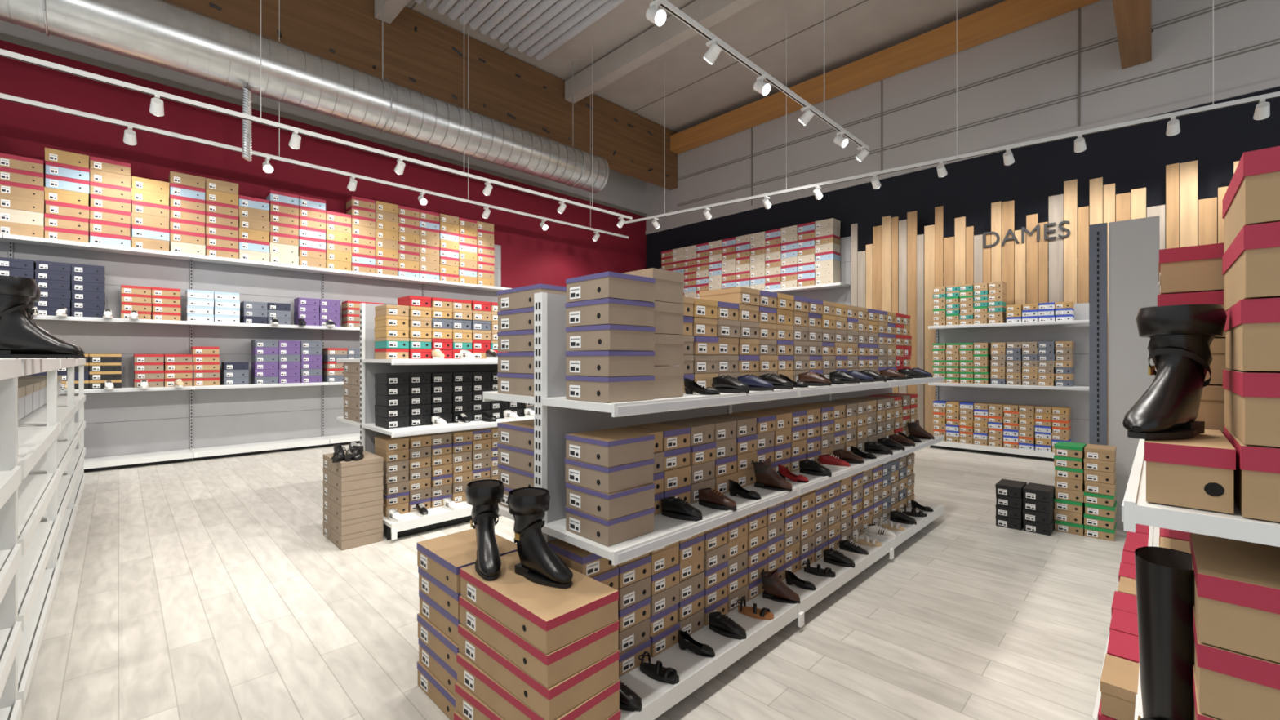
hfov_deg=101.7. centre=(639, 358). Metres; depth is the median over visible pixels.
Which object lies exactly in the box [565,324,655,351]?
box
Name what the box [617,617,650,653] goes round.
shoe box
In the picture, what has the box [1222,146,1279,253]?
box
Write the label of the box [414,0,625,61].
sheet
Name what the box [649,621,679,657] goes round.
shoe box
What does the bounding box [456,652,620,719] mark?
box
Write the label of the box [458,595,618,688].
box
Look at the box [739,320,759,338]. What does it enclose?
shoe box
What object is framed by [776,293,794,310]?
shoe box
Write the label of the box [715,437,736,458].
shoe box
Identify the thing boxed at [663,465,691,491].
shoe box
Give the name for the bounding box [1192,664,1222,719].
box
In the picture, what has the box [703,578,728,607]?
shoe box
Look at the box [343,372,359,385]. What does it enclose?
box
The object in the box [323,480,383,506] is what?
box
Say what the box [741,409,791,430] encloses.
shoe box
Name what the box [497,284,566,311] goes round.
box
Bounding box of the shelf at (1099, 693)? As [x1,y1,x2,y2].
[1092,631,1109,719]
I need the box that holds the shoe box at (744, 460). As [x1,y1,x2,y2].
[735,450,756,471]
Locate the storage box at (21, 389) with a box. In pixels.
[17,386,25,420]
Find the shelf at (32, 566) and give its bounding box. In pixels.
[17,517,59,631]
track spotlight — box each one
[123,125,137,145]
[149,93,164,116]
[262,156,273,173]
[288,130,301,149]
[346,175,357,191]
[394,158,405,174]
[417,191,426,204]
[481,206,490,218]
[482,181,493,195]
[539,219,547,230]
[557,200,566,213]
[592,231,599,241]
[617,216,625,227]
[645,0,666,26]
[651,217,660,228]
[702,207,711,219]
[703,37,722,64]
[753,73,770,95]
[762,195,771,208]
[798,105,813,124]
[813,185,822,199]
[833,130,848,147]
[855,145,869,161]
[871,173,880,189]
[936,160,947,177]
[1003,147,1014,165]
[1074,133,1086,152]
[1165,115,1180,136]
[1253,97,1270,119]
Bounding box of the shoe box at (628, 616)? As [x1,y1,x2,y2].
[617,596,650,631]
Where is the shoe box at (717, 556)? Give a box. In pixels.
[703,542,728,570]
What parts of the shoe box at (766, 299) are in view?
lid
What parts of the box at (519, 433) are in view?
lid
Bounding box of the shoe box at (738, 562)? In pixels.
[727,551,747,577]
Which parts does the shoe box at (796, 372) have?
lid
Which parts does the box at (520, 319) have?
lid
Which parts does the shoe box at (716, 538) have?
lid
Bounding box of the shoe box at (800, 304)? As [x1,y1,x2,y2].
[791,295,808,312]
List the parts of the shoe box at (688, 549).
lid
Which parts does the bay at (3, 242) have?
shelf, panel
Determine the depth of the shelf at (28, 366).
2.45 m
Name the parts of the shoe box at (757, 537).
lid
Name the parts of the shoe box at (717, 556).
lid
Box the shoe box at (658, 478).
[652,471,664,493]
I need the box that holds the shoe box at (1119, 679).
[1100,653,1139,719]
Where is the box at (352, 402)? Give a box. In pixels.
[343,395,359,410]
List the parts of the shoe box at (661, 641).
lid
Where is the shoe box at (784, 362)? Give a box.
[777,355,793,370]
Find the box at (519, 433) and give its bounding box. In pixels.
[497,419,533,450]
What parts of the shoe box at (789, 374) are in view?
lid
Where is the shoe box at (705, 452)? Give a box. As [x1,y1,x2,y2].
[689,441,715,465]
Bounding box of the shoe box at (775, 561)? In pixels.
[766,549,784,571]
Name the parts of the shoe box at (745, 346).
lid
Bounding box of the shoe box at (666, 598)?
[650,583,679,615]
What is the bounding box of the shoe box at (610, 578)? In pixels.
[590,567,618,590]
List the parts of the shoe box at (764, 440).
lid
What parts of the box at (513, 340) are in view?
lid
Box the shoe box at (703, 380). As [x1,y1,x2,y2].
[691,373,718,392]
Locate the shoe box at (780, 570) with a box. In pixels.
[772,564,784,581]
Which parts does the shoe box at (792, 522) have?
lid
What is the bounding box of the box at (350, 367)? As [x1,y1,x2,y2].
[343,362,359,373]
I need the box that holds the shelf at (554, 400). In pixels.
[542,389,777,413]
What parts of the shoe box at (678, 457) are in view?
lid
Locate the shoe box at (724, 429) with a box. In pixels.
[678,417,736,441]
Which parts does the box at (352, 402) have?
lid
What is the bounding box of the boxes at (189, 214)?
[0,147,1116,569]
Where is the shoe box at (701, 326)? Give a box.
[692,316,717,336]
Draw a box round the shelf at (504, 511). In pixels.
[497,504,514,520]
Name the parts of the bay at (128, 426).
price rail, shelf, shelf, price rail, price rail, kick plate, shelf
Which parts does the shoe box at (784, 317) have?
lid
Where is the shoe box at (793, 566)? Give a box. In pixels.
[783,555,799,578]
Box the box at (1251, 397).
[1222,368,1279,446]
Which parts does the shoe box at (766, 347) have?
lid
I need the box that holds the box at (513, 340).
[497,329,533,351]
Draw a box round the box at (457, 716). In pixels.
[453,711,466,719]
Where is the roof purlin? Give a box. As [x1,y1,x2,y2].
[374,0,409,24]
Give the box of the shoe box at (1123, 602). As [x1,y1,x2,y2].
[1111,591,1137,615]
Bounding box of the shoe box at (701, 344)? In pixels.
[683,336,718,355]
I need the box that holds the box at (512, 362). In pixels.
[497,351,533,373]
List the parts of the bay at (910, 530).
panel, price rail, price rail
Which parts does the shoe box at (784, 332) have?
lid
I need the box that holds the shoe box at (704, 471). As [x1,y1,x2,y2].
[689,460,715,484]
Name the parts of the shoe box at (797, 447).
lid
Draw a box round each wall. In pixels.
[0,20,646,288]
[646,0,1279,269]
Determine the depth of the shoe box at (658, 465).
2.37 m
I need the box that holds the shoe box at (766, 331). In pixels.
[759,322,777,339]
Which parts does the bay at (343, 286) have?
price rail, shelf, kick plate, price rail, shelf, price rail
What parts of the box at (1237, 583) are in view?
lid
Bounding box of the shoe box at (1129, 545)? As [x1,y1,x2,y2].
[1123,539,1147,552]
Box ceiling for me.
[404,0,1005,133]
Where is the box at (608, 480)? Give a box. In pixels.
[564,457,653,493]
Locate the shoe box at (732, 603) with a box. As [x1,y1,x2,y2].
[727,584,748,612]
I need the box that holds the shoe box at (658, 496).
[653,492,663,515]
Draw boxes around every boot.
[0,275,80,358]
[26,284,84,358]
[465,479,504,580]
[506,487,573,588]
[752,457,791,491]
[760,568,799,604]
[906,419,934,439]
[1122,303,1226,439]
[1134,546,1194,719]
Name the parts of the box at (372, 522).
lid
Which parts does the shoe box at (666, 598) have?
lid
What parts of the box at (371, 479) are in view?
lid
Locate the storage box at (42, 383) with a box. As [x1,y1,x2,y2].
[17,380,45,407]
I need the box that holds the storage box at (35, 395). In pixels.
[17,382,39,411]
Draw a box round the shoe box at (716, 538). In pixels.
[704,525,728,551]
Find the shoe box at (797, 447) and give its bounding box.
[790,439,806,457]
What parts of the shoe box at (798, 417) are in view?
lid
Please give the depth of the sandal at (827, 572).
3.25 m
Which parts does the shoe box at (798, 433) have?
lid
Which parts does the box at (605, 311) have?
lid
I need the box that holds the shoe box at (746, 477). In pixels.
[735,467,755,487]
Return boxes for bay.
[0,233,8,257]
[3,178,192,471]
[189,253,329,460]
[321,268,431,446]
[337,302,533,540]
[422,244,511,302]
[482,292,797,719]
[727,355,889,627]
[765,236,850,305]
[828,376,944,559]
[928,302,1088,461]
[1092,439,1279,719]
[1092,525,1159,719]
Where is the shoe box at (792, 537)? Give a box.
[783,527,799,548]
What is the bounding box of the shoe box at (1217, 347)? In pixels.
[1204,337,1234,384]
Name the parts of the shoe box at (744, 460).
lid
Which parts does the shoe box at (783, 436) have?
lid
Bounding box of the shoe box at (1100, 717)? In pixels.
[1097,697,1116,719]
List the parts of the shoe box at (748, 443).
lid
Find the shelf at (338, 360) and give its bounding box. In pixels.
[337,359,359,362]
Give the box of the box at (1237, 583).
[1189,532,1279,662]
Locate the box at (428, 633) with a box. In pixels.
[417,613,459,672]
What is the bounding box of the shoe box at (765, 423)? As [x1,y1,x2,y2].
[721,412,775,433]
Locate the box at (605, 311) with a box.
[564,297,654,326]
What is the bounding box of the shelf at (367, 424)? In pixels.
[362,416,529,435]
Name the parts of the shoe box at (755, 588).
lid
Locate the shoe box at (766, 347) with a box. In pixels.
[759,338,777,355]
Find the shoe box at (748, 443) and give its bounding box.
[735,434,757,454]
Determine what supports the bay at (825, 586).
on the floor
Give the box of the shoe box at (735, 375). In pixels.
[716,372,740,379]
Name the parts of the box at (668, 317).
lid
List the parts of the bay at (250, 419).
shelf, shelf, kick plate, shelf, price rail, price rail, price rail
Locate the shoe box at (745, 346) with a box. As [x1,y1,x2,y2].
[737,337,759,355]
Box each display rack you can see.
[0,358,21,719]
[16,358,59,707]
[17,358,76,592]
[28,358,85,511]
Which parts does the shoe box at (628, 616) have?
lid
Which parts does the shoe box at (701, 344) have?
lid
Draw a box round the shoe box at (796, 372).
[791,369,808,382]
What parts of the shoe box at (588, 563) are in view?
lid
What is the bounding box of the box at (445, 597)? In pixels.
[417,566,461,619]
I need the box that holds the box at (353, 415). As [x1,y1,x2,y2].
[343,407,359,422]
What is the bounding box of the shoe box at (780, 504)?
[766,501,784,509]
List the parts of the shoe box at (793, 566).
lid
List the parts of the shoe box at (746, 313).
lid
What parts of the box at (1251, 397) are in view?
lid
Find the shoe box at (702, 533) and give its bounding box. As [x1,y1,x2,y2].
[679,531,704,543]
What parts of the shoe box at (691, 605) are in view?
lid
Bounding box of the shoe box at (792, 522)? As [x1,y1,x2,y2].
[783,511,800,533]
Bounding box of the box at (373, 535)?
[323,521,383,550]
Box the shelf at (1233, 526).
[1135,455,1279,546]
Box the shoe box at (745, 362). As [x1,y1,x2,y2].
[737,355,759,372]
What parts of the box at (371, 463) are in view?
lid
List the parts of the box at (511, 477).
lid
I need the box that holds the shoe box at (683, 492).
[662,484,690,503]
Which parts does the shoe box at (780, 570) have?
lid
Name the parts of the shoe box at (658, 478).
lid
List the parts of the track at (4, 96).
suspension rod, rail, suspension rod, suspension rod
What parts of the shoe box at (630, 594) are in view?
lid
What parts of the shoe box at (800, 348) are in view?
lid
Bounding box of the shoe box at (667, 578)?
[650,563,679,595]
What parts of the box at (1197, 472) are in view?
lid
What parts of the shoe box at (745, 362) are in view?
lid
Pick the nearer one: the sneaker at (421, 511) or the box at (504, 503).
the box at (504, 503)
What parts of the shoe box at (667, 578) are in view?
lid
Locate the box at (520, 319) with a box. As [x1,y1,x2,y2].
[497,306,533,331]
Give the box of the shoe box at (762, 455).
[756,446,773,462]
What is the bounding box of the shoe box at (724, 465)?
[714,454,737,477]
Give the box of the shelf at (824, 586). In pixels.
[782,535,888,613]
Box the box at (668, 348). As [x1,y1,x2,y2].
[653,333,684,365]
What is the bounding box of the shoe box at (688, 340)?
[683,335,693,354]
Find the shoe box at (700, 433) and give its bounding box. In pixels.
[656,419,715,445]
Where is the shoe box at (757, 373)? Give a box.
[740,371,759,376]
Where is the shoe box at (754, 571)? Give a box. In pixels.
[746,558,767,583]
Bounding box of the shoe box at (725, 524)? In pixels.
[704,523,726,533]
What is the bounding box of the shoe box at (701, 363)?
[693,355,718,373]
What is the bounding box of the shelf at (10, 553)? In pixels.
[0,543,21,604]
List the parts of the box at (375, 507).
lid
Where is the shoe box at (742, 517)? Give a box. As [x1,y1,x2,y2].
[726,515,746,524]
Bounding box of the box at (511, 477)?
[497,463,533,488]
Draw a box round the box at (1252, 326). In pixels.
[1223,297,1279,371]
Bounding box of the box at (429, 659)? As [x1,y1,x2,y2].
[417,637,457,696]
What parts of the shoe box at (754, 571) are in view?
lid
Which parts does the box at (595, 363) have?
lid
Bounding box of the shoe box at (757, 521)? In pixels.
[746,510,766,533]
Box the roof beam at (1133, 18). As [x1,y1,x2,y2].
[1112,0,1154,69]
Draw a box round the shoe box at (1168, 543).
[1160,536,1191,554]
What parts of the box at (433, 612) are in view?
lid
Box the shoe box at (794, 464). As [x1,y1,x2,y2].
[790,453,805,471]
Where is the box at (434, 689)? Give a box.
[417,660,456,719]
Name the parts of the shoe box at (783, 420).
lid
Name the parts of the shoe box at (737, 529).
lid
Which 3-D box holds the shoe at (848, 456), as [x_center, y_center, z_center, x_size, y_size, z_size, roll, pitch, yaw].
[1.423,0.666,3.557,0.199,0.088,0.069,0,0,33]
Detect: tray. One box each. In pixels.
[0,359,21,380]
[0,465,21,509]
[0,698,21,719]
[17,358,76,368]
[17,404,76,432]
[17,423,59,479]
[17,470,59,555]
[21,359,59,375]
[27,438,76,479]
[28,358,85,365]
[40,472,76,524]
[41,394,85,411]
[45,506,76,571]
[57,421,85,444]
[62,447,85,477]
[66,473,85,511]
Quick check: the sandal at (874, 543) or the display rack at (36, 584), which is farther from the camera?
the sandal at (874, 543)
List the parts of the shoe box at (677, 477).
lid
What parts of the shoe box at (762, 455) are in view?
lid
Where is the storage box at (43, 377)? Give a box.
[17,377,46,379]
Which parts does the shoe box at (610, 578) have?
lid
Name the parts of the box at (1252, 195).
lid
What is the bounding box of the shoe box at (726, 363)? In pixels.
[717,355,738,372]
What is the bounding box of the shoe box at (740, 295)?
[699,286,759,306]
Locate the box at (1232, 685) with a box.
[1192,604,1279,719]
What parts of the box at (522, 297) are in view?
lid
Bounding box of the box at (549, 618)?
[459,551,618,654]
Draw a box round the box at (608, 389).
[565,375,654,403]
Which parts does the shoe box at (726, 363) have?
lid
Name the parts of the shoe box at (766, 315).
lid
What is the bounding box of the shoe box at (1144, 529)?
[1135,524,1149,533]
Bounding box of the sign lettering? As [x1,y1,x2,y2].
[982,220,1070,248]
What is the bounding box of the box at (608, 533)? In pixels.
[564,506,654,546]
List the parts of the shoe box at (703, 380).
lid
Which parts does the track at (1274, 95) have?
suspension rod, suspension rod, rail, suspension rod, suspension rod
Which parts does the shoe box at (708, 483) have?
lid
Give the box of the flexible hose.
[241,87,252,161]
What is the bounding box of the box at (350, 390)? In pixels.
[343,384,359,398]
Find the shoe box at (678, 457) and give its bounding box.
[662,446,690,471]
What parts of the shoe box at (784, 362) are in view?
lid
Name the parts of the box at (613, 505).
lid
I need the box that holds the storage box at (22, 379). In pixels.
[17,378,46,403]
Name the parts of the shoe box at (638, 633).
lid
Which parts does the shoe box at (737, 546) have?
lid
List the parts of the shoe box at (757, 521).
lid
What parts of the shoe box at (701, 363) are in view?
lid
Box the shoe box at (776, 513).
[765,503,784,524]
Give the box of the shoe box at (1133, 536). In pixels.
[1125,531,1148,543]
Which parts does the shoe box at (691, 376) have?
lid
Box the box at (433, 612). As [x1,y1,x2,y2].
[418,589,460,645]
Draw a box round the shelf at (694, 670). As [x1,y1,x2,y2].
[618,592,797,719]
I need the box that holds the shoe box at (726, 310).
[714,301,738,320]
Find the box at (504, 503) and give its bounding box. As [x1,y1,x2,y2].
[497,485,514,507]
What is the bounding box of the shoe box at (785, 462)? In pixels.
[773,457,791,474]
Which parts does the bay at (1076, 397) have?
kick plate, shelf, price rail, price rail, shelf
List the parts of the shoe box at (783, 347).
lid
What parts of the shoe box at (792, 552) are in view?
lid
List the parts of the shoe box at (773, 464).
lid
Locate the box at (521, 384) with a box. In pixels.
[497,373,533,395]
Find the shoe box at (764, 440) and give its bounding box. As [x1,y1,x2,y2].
[755,431,774,449]
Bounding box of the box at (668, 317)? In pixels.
[651,301,684,334]
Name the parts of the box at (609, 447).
lid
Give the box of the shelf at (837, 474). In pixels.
[785,451,885,487]
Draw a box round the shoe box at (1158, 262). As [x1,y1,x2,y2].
[1158,262,1159,294]
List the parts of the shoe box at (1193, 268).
lid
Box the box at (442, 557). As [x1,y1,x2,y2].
[417,528,517,593]
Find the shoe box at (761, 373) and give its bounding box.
[759,370,777,375]
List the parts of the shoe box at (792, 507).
lid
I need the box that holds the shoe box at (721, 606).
[703,595,728,625]
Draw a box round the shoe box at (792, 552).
[783,541,799,564]
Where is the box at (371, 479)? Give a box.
[323,467,383,492]
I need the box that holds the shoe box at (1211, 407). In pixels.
[1195,384,1224,431]
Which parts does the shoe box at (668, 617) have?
lid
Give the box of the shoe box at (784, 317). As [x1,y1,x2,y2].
[776,308,792,325]
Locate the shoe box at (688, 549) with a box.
[678,534,704,562]
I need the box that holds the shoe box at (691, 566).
[678,552,704,581]
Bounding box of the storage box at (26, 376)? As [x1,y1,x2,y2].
[17,376,58,395]
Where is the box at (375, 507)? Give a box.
[323,494,383,520]
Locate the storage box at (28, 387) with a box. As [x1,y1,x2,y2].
[17,383,33,416]
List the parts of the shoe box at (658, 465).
lid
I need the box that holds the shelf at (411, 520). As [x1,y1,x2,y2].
[382,501,472,532]
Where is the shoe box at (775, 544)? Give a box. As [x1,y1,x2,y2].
[766,533,784,556]
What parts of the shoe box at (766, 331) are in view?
lid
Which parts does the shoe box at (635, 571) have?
lid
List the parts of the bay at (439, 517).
price rail, kick plate, panel, price rail, price rail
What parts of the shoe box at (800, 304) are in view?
lid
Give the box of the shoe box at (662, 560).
[649,544,679,574]
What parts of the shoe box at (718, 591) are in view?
lid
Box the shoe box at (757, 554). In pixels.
[746,542,767,567]
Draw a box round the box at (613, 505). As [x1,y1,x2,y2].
[565,482,654,519]
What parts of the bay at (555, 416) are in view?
price rail, panel, price rail, price rail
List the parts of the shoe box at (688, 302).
lid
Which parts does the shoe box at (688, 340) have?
lid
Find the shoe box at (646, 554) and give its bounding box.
[617,552,649,566]
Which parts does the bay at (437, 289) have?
shelf, price rail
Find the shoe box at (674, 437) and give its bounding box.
[627,422,690,450]
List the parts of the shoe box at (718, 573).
lid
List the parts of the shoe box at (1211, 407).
lid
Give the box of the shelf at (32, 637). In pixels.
[17,564,59,707]
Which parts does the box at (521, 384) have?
lid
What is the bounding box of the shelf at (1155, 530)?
[1152,526,1159,546]
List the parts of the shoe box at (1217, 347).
lid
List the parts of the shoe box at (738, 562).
lid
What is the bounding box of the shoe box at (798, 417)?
[760,408,806,426]
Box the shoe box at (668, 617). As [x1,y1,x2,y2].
[649,603,678,636]
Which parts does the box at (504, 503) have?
lid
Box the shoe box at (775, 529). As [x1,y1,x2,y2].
[766,518,784,541]
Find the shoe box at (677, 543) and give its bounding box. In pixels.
[649,541,679,554]
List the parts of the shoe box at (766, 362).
lid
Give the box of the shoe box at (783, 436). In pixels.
[773,427,791,445]
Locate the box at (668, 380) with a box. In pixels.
[650,365,684,398]
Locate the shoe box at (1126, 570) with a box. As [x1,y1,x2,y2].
[1118,562,1135,582]
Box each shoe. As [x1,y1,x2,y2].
[297,318,306,325]
[333,444,344,456]
[352,445,364,460]
[481,411,497,422]
[619,680,642,711]
[661,496,702,521]
[677,630,715,657]
[684,377,719,395]
[697,487,736,511]
[708,611,746,639]
[712,374,749,393]
[728,479,761,500]
[737,373,773,391]
[758,373,793,389]
[777,464,808,483]
[779,373,808,387]
[785,569,816,590]
[798,371,831,386]
[799,459,831,476]
[815,372,844,384]
[823,548,854,567]
[829,370,859,383]
[833,448,864,463]
[845,369,874,382]
[850,445,876,458]
[859,368,886,382]
[864,440,893,454]
[876,437,904,450]
[879,368,906,379]
[885,375,893,380]
[888,434,915,446]
[889,511,916,524]
[897,367,924,377]
[897,431,921,442]
[905,373,913,378]
[911,367,933,377]
[911,499,933,511]
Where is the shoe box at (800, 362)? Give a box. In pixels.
[793,355,808,369]
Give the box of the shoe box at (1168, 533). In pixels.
[1160,528,1189,541]
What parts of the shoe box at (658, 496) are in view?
lid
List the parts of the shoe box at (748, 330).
lid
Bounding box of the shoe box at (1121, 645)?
[1106,629,1139,663]
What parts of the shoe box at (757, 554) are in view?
lid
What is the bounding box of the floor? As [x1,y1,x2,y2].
[20,443,1127,719]
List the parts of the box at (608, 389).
lid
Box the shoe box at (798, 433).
[791,424,806,441]
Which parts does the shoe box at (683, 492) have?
lid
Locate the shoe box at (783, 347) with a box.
[776,339,793,355]
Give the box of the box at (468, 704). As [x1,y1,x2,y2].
[454,681,620,719]
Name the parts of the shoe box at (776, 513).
lid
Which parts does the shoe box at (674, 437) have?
lid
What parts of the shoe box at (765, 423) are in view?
lid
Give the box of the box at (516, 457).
[497,443,533,472]
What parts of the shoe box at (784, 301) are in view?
lid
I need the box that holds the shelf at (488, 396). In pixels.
[484,391,533,404]
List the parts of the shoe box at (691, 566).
lid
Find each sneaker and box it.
[31,306,37,315]
[55,306,66,316]
[63,382,66,391]
[102,309,112,318]
[103,380,114,389]
[128,310,138,319]
[139,379,148,388]
[174,378,183,387]
[271,316,278,324]
[325,320,335,326]
[348,441,357,453]
[386,507,402,522]
[415,502,427,517]
[431,348,444,359]
[431,415,447,426]
[443,497,457,511]
[457,413,470,424]
[459,349,475,358]
[485,349,497,359]
[503,409,519,419]
[524,408,533,417]
[818,453,850,469]
[838,539,869,557]
[866,524,895,538]
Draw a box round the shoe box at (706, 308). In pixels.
[693,297,717,318]
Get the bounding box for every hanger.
[42,0,49,36]
[377,0,392,132]
[565,62,585,186]
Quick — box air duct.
[0,0,608,193]
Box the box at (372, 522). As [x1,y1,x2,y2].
[323,507,383,535]
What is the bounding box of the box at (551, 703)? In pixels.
[457,623,619,719]
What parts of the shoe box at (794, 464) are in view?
lid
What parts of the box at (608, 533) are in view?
lid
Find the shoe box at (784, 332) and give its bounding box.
[776,324,793,340]
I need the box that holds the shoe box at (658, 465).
[653,451,664,473]
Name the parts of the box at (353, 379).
lid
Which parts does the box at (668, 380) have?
lid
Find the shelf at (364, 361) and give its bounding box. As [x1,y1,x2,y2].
[362,359,391,363]
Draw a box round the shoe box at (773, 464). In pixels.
[755,462,775,481]
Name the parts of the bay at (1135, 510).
price rail, price rail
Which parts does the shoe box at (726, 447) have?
lid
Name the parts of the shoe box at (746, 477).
lid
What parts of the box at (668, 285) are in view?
lid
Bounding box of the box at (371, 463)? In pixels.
[323,449,383,477]
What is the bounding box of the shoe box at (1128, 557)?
[1120,550,1135,564]
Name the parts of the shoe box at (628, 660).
lid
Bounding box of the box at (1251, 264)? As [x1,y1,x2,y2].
[1222,222,1279,311]
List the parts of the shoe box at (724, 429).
lid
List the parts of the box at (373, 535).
lid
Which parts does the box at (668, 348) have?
lid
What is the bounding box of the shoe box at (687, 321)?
[683,315,693,335]
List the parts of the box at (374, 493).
lid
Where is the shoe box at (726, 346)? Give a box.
[697,337,738,355]
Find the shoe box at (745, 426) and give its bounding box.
[702,414,756,437]
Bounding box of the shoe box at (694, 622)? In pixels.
[677,608,704,635]
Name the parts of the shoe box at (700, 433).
lid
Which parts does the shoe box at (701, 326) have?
lid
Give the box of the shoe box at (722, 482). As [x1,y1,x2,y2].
[713,472,737,493]
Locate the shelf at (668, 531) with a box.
[542,483,792,560]
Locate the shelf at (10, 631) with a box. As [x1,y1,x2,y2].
[0,621,21,698]
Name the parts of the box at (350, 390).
lid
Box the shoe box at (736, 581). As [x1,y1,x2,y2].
[726,567,748,595]
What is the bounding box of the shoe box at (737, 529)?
[726,517,748,542]
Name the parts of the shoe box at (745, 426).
lid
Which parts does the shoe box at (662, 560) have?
lid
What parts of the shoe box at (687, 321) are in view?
lid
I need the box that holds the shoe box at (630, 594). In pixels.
[617,575,651,609]
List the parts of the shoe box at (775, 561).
lid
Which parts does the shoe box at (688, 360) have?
lid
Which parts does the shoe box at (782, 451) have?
lid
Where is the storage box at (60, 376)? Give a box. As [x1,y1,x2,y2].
[18,375,62,395]
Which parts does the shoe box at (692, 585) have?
lid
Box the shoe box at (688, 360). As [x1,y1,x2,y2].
[683,355,693,373]
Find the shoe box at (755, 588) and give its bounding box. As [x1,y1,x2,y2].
[747,577,764,600]
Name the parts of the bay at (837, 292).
price rail, shelf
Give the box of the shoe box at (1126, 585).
[1117,576,1136,595]
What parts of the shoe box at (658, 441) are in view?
lid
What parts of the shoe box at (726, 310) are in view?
lid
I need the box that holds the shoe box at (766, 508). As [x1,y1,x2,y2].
[746,507,766,515]
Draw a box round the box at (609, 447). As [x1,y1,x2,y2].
[564,428,654,466]
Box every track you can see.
[0,0,628,239]
[0,0,632,219]
[624,0,1279,224]
[652,0,869,150]
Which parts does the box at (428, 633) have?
lid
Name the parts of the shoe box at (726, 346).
lid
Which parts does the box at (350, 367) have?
lid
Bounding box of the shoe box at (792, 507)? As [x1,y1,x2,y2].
[784,497,799,517]
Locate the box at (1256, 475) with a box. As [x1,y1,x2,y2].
[1223,425,1279,522]
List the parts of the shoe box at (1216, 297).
lid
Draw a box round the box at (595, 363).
[565,351,654,376]
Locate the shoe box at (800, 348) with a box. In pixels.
[793,340,808,355]
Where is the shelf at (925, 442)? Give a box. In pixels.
[860,434,941,454]
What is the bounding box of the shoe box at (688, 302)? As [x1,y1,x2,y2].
[682,296,693,316]
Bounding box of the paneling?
[850,160,1239,445]
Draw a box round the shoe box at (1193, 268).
[1159,242,1223,294]
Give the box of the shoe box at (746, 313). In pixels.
[737,303,759,322]
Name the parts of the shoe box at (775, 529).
lid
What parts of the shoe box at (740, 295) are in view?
lid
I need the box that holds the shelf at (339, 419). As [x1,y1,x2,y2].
[337,417,359,426]
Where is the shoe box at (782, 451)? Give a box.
[773,442,791,461]
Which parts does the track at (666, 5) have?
suspension rod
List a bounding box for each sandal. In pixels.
[331,447,347,462]
[343,446,355,461]
[638,651,679,684]
[737,596,773,620]
[802,558,835,577]
[852,531,881,546]
[877,516,904,530]
[901,505,927,517]
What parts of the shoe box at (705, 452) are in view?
lid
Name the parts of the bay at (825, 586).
panel, price rail, price rail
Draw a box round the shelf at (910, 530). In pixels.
[860,500,943,551]
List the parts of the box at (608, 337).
lid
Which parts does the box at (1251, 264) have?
lid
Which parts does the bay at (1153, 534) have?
price rail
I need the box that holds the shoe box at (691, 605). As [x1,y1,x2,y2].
[677,589,704,620]
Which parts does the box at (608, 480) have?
lid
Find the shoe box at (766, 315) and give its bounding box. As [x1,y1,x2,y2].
[758,306,776,324]
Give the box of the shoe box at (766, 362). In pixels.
[759,355,777,371]
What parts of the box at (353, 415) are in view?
lid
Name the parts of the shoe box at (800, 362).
lid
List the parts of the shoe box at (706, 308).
lid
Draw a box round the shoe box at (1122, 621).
[1109,608,1137,636]
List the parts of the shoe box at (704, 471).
lid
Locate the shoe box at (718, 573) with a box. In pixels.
[702,560,728,588]
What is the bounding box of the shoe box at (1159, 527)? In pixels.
[1159,527,1160,545]
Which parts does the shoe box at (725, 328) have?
lid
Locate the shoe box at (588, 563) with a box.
[547,538,617,577]
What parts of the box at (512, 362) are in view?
lid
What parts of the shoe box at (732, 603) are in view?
lid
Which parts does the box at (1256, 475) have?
lid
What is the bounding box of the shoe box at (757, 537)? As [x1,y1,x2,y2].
[746,525,767,550]
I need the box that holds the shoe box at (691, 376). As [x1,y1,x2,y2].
[683,373,693,393]
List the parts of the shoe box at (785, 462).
lid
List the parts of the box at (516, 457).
lid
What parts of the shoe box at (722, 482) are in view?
lid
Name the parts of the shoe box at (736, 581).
lid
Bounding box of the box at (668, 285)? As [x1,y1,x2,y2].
[622,267,684,303]
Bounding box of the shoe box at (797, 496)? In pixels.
[784,495,800,502]
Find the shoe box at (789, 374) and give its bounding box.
[770,370,793,381]
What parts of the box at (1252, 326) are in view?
lid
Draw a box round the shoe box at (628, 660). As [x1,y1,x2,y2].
[618,638,650,676]
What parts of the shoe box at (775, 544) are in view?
lid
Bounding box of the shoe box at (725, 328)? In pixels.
[712,319,740,337]
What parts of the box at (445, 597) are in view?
lid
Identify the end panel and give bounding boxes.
[1088,215,1159,529]
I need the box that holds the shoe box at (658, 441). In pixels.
[600,426,662,452]
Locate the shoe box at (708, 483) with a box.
[690,478,715,503]
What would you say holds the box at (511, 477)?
on the box at (504, 503)
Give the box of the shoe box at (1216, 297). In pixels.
[1157,290,1226,338]
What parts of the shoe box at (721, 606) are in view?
lid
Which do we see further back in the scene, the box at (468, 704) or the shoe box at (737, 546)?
the shoe box at (737, 546)
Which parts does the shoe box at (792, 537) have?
lid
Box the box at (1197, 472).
[1144,429,1235,513]
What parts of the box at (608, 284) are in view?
lid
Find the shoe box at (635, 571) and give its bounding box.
[617,555,651,588]
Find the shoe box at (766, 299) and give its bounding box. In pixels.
[759,289,777,308]
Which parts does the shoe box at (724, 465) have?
lid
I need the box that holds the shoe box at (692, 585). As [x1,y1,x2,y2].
[679,571,704,601]
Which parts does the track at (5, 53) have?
suspension rod, suspension rod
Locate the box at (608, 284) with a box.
[565,271,655,302]
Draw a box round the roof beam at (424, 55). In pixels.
[163,0,677,190]
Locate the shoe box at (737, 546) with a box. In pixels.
[727,533,747,559]

